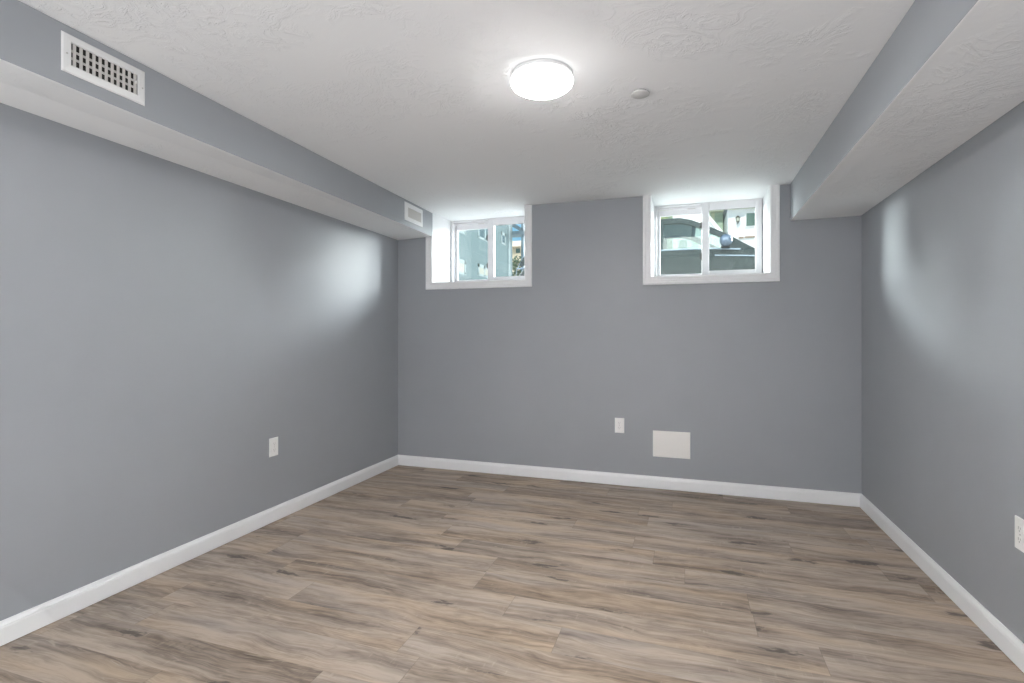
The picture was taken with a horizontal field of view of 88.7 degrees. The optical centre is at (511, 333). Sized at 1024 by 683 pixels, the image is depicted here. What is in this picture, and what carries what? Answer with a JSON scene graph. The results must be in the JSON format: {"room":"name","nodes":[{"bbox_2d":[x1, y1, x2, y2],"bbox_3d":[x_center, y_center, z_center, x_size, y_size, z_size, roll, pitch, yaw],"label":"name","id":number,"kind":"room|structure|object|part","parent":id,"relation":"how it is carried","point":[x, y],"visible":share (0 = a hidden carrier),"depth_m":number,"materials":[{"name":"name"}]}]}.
{"room":"empty basement room","nodes":[
{"label":"empty basement room","id":0,"kind":"room"},
{"bbox_2d":[0,103,397,620],"bbox_3d":[-2.104,0.067,1.831,0.150,2.267,7.230,0,0,19],"label":"wall","id":1,"kind":"structure","parent":0,"point":[162,321],"depth_m":2.59,"materials":[{"name":"grey paint"}]},
{"bbox_2d":[0,455,397,645],"bbox_3d":[-2.081,1.151,1.641,0.014,0.090,6.585,0,0,19],"label":"baseboard","id":2,"kind":"structure","parent":1,"relation":"attached to","point":[14,627],"depth_m":2.60,"materials":[{"name":"white paint"}]},
{"bbox_2d":[269,437,277,456],"bbox_3d":[-1.515,0.724,3.332,0.008,0.117,0.073,0,0,19],"label":"wall outlet","id":3,"kind":"object","parent":1,"relation":"attached to","point":[273,442],"visible":1,"depth_m":3.33,"materials":[{"name":"white plastic"}]},
{"bbox_2d":[19,0,914,220],"bbox_3d":[-0.309,-1.137,1.228,3.936,0.140,7.230,0,0,19],"label":"ceiling","id":4,"kind":"structure","parent":0,"point":[416,99],"depth_m":2.19,"materials":[{"name":"white paint"}]},
{"bbox_2d":[0,0,431,239],"bbox_3d":[-1.801,-0.956,1.547,0.605,0.222,6.585,0,0,19],"label":"soffit","id":5,"kind":"structure","parent":4,"relation":"attached to","point":[177,124],"depth_m":2.35,"materials":[{"name":"grey paint"}]},
{"bbox_2d":[61,30,144,105],"bbox_3d":[-1.495,-0.970,1.934,0.018,0.135,0.299,0,0,16],"label":"vent register","id":6,"kind":"object","parent":5,"relation":"attached to","point":[80,59],"visible":1,"depth_m":1.92,"materials":[{"name":"white metal"}]},
{"bbox_2d":[404,201,422,226],"bbox_3d":[-0.804,-0.974,4.300,0.010,0.145,0.316,0,0,16],"label":"vent register","id":7,"kind":"object","parent":5,"relation":"attached to","point":[412,214],"visible":1,"depth_m":4.28,"materials":[{"name":"white metal"}]},
{"bbox_2d":[510,59,573,99],"bbox_3d":[0.123,-1.030,2.158,0.260,0.074,0.260,0,0,19],"label":"ceiling lamp","id":8,"kind":"object","parent":4,"relation":"attached to","point":[540,79],"visible":1,"depth_m":2.09,"materials":[{"name":"white glass"}]},
{"bbox_2d":[631,88,649,98],"bbox_3d":[0.566,-1.059,2.312,0.083,0.016,0.083,0,0,19],"label":"smoke detector","id":9,"kind":"object","parent":4,"relation":"attached to","point":[641,93],"visible":1,"depth_m":2.30,"materials":[{"name":"grey plastic"}]},
{"bbox_2d":[790,0,1023,220],"bbox_3d":[1.145,-0.935,0.557,0.453,0.264,6.585,0,0,19],"label":"soffit","id":10,"kind":"structure","parent":4,"relation":"attached to","point":[950,69],"depth_m":1.95,"materials":[{"name":"grey paint"}]},
{"bbox_2d":[0,465,1023,682],"bbox_3d":[-0.309,1.250,1.228,3.936,0.100,7.230,0,0,19],"label":"floor","id":11,"kind":"structure","parent":0,"point":[401,574],"depth_m":2.31,"materials":[{"name":"brown laminate"}]},
{"bbox_2d":[398,184,861,493],"bbox_3d":[0.764,0.067,4.420,3.636,2.267,0.495,0,0,19],"label":"wall","id":12,"kind":"structure","parent":0,"point":[764,379],"depth_m":4.10,"materials":[{"name":"grey paint"}]},
{"bbox_2d":[432,213,450,281],"bbox_3d":[-0.220,-0.752,4.750,0.880,0.629,0.495,0,0,19],"label":"trim","id":13,"kind":"structure","parent":12,"relation":"attached to","point":[441,227],"depth_m":4.82,"materials":[{"name":"white paint"}]},
{"bbox_2d":[426,205,531,289],"bbox_3d":[-0.302,-0.727,4.507,0.982,0.680,0.018,0,0,19],"label":"trim","id":14,"kind":"structure","parent":12,"relation":"attached to","point":[527,281],"depth_m":4.44,"materials":[{"name":"white paint"}]},
{"bbox_2d":[451,216,523,281],"bbox_3d":[-0.177,-0.758,4.912,0.828,0.617,0.100,0,0,19],"label":"window","id":15,"kind":"structure","parent":12,"relation":"in","point":[456,226],"depth_m":4.91,"materials":[{"name":"white plastic"}]},
{"bbox_3d":[-0.351,-0.758,4.989,0.404,0.557,0.030,0,0,19],"label":"sash","id":16,"kind":"part","parent":15,"relation":"part of","materials":[{"name":"white plastic"}]},
{"bbox_3d":[-0.015,-0.766,4.826,0.438,0.585,0.032,0,0,19],"label":"sash","id":17,"kind":"part","parent":15,"relation":"part of","materials":[{"name":"white plastic"}]},
{"bbox_2d":[615,418,623,432],"bbox_3d":[0.847,0.728,4.126,0.073,0.117,0.008,0,0,19],"label":"wall outlet","id":18,"kind":"object","parent":12,"relation":"attached to","point":[619,422],"visible":1,"depth_m":4.12,"materials":[{"name":"white plastic"}]},
{"bbox_2d":[398,455,860,506],"bbox_3d":[0.683,1.151,4.179,3.636,0.090,0.014,0,0,19],"label":"baseboard","id":19,"kind":"structure","parent":12,"relation":"attached to","point":[679,484],"depth_m":4.06,"materials":[{"name":"white paint"}]},
{"bbox_2d":[653,430,689,458],"bbox_3d":[1.219,0.852,4.002,0.274,0.201,0.007,0,0,19],"label":"access panel","id":20,"kind":"object","parent":12,"relation":"attached to","point":[670,444],"visible":1,"depth_m":4.00,"materials":[{"name":"white paint"}]},
{"bbox_2d":[654,198,761,276],"bbox_3d":[1.602,-0.751,4.315,0.825,0.631,0.100,0,0,19],"label":"window","id":21,"kind":"structure","parent":12,"relation":"in","point":[704,208],"depth_m":4.27,"materials":[{"name":"white plastic"}]},
{"bbox_3d":[1.429,-0.751,4.391,0.404,0.571,0.030,0,0,19],"label":"sash","id":22,"kind":"part","parent":21,"relation":"part of","materials":[{"name":"white plastic"}]},
{"bbox_3d":[1.764,-0.759,4.228,0.434,0.599,0.032,0,0,19],"label":"sash","id":23,"kind":"part","parent":21,"relation":"part of","materials":[{"name":"white plastic"}]},
{"bbox_2d":[643,184,779,284],"bbox_3d":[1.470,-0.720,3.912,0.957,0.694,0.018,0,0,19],"label":"trim","id":24,"kind":"structure","parent":12,"relation":"attached to","point":[774,275],"depth_m":3.87,"materials":[{"name":"white paint"}]},
{"bbox_2d":[862,101,1023,642],"bbox_3d":[1.485,0.067,0.624,0.150,2.267,7.230,0,0,19],"label":"wall","id":25,"kind":"structure","parent":0,"point":[943,253],"depth_m":2.32,"materials":[{"name":"grey paint"}]},
{"bbox_2d":[860,494,1023,672],"bbox_3d":[1.353,1.151,0.487,0.014,0.090,6.585,0,0,19],"label":"baseboard","id":26,"kind":"structure","parent":25,"relation":"attached to","point":[1005,640],"depth_m":2.32,"materials":[{"name":"white paint"}]},
{"bbox_2d":[1015,515,1023,552],"bbox_3d":[1.821,0.722,1.874,0.008,0.117,0.073,0,0,19],"label":"wall outlet","id":27,"kind":"object","parent":25,"relation":"attached to","point":[1019,522],"visible":1,"depth_m":1.88,"materials":[{"name":"white plastic"}]},
{"bbox_2d":[1017,525,1022,533],"bbox_3d":[1.819,0.703,1.875,0.002,0.025,0.029,0,0,19],"label":"receptacle","id":28,"kind":"object","parent":27,"relation":"attached to","point":[1019,527],"depth_m":1.87,"materials":[{"name":"white plastic"}]},
{"bbox_2d":[1017,535,1022,544],"bbox_3d":[1.819,0.742,1.875,0.002,0.025,0.029,0,0,19],"label":"receptacle","id":29,"kind":"object","parent":27,"relation":"attached to","point":[1019,537],"depth_m":1.87,"materials":[{"name":"white plastic"}]},
{"label":"outside","id":30,"kind":"structure","parent":0,"visible":0},
{"bbox_3d":[15.083,-0.075,44.873,120.000,0.250,85.320,0,0,19],"label":"ground","id":31,"kind":"structure","parent":30,"visible":0},
{"bbox_2d":[459,224,511,279],"bbox_3d":[-5.393,-4.300,31.036,8.600,8.200,10.600,0,0,19],"label":"house","id":32,"kind":"structure","parent":31,"relation":"on","point":[473,244],"depth_m":29.54,"materials":[{"name":"blue"}]},
{"bbox_2d":[512,241,520,275],"bbox_3d":[1.898,-4.600,50.529,8.200,8.800,8.000,0,0,19],"label":"house","id":33,"kind":"structure","parent":31,"relation":"on","point":[516,245],"depth_m":47.40,"materials":[{"name":"paint"}]},
{"bbox_2d":[512,255,520,275],"bbox_3d":[0.933,-3.117,39.248,6.073,5.751,1.824,0,0,19],"label":"hedge","id":34,"kind":"object","parent":31,"relation":"on","point":[515,264],"visible":0.02,"depth_m":39.20,"materials":[{"name":"green plant"}]},
{"bbox_2d":[512,224,523,271],"bbox_3d":[0.752,-4.600,35.194,2.200,8.800,1.200,0,0,19],"label":"stair","id":35,"kind":"structure","parent":31,"relation":"on","point":[520,233],"depth_m":34.80,"materials":[{"name":"white"}]},
{"bbox_3d":[0.728,-4.600,34.886,0.190,8.800,0.200,0,0,19],"label":"post","id":36,"kind":"part","parent":35,"relation":"part of","materials":[{"name":"white"}]},
{"bbox_2d":[516,218,754,275],"bbox_3d":[2.402,-0.936,8.033,4.466,1.472,2.190,0,0,19],"label":"parked car","id":37,"kind":"object","parent":31,"relation":"on","point":[733,254],"visible":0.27,"depth_m":7.13,"materials":[{"name":"grey paint"}]},
{"bbox_3d":[2.125,-1.329,8.834,3.320,0.618,0.264,0,0,19],"label":"frame","id":38,"kind":"part","parent":37,"relation":"part of","materials":[{"name":"grey paint"}]},
{"bbox_3d":[1.772,-1.162,7.373,2.661,0.113,0.032,0,0,19],"label":"belt trim","id":39,"kind":"part","parent":37,"relation":"part of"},
{"bbox_2d":[719,234,732,247],"bbox_3d":[2.820,-1.214,6.904,0.163,0.158,0.315,0,0,19],"label":"mirror","id":40,"kind":"object","parent":37,"relation":"attached to","point":[726,241],"depth_m":6.80,"materials":[{"name":"grey plastic"}]},
{"bbox_3d":[3.344,-0.986,6.820,1.315,0.137,0.066,0,0,15],"label":"moulding","id":41,"kind":"part","parent":37,"relation":"part of","materials":[{"name":"silver metal"}]},
{"bbox_2d":[661,210,672,248],"bbox_3d":[4.686,-3.219,21.526,4.463,6.047,2.569,0,0,19],"label":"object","id":42,"kind":"object","parent":31,"relation":"on","point":[669,244],"visible":0.02,"depth_m":20.80,"materials":[{"name":"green plant"}]},
{"bbox_2d":[667,210,723,248],"bbox_3d":[8.294,-2.875,24.958,3.020,5.350,5.400,0,0,19],"label":"building","id":43,"kind":"structure","parent":31,"relation":"on","point":[716,215],"depth_m":22.34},
{"bbox_2d":[673,209,722,248],"bbox_3d":[6.263,-2.180,16.858,2.030,3.960,4.250,0,0,19],"label":"garage","id":44,"kind":"structure","parent":31,"relation":"on","point":[678,243],"depth_m":15.08,"materials":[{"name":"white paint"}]},
{"bbox_3d":[5.270,-1.455,15.098,0.170,2.410,0.080,0,0,19],"label":"door","id":45,"kind":"part","parent":44,"relation":"part of","materials":[{"name":"white paint"}]},
{"bbox_2d":[723,208,754,247],"bbox_3d":[13.371,-3.500,22.597,8.050,6.600,7.840,0,0,19],"label":"house","id":46,"kind":"structure","parent":31,"relation":"on","point":[744,231],"depth_m":20.22,"materials":[{"name":"paint"}]}
]}

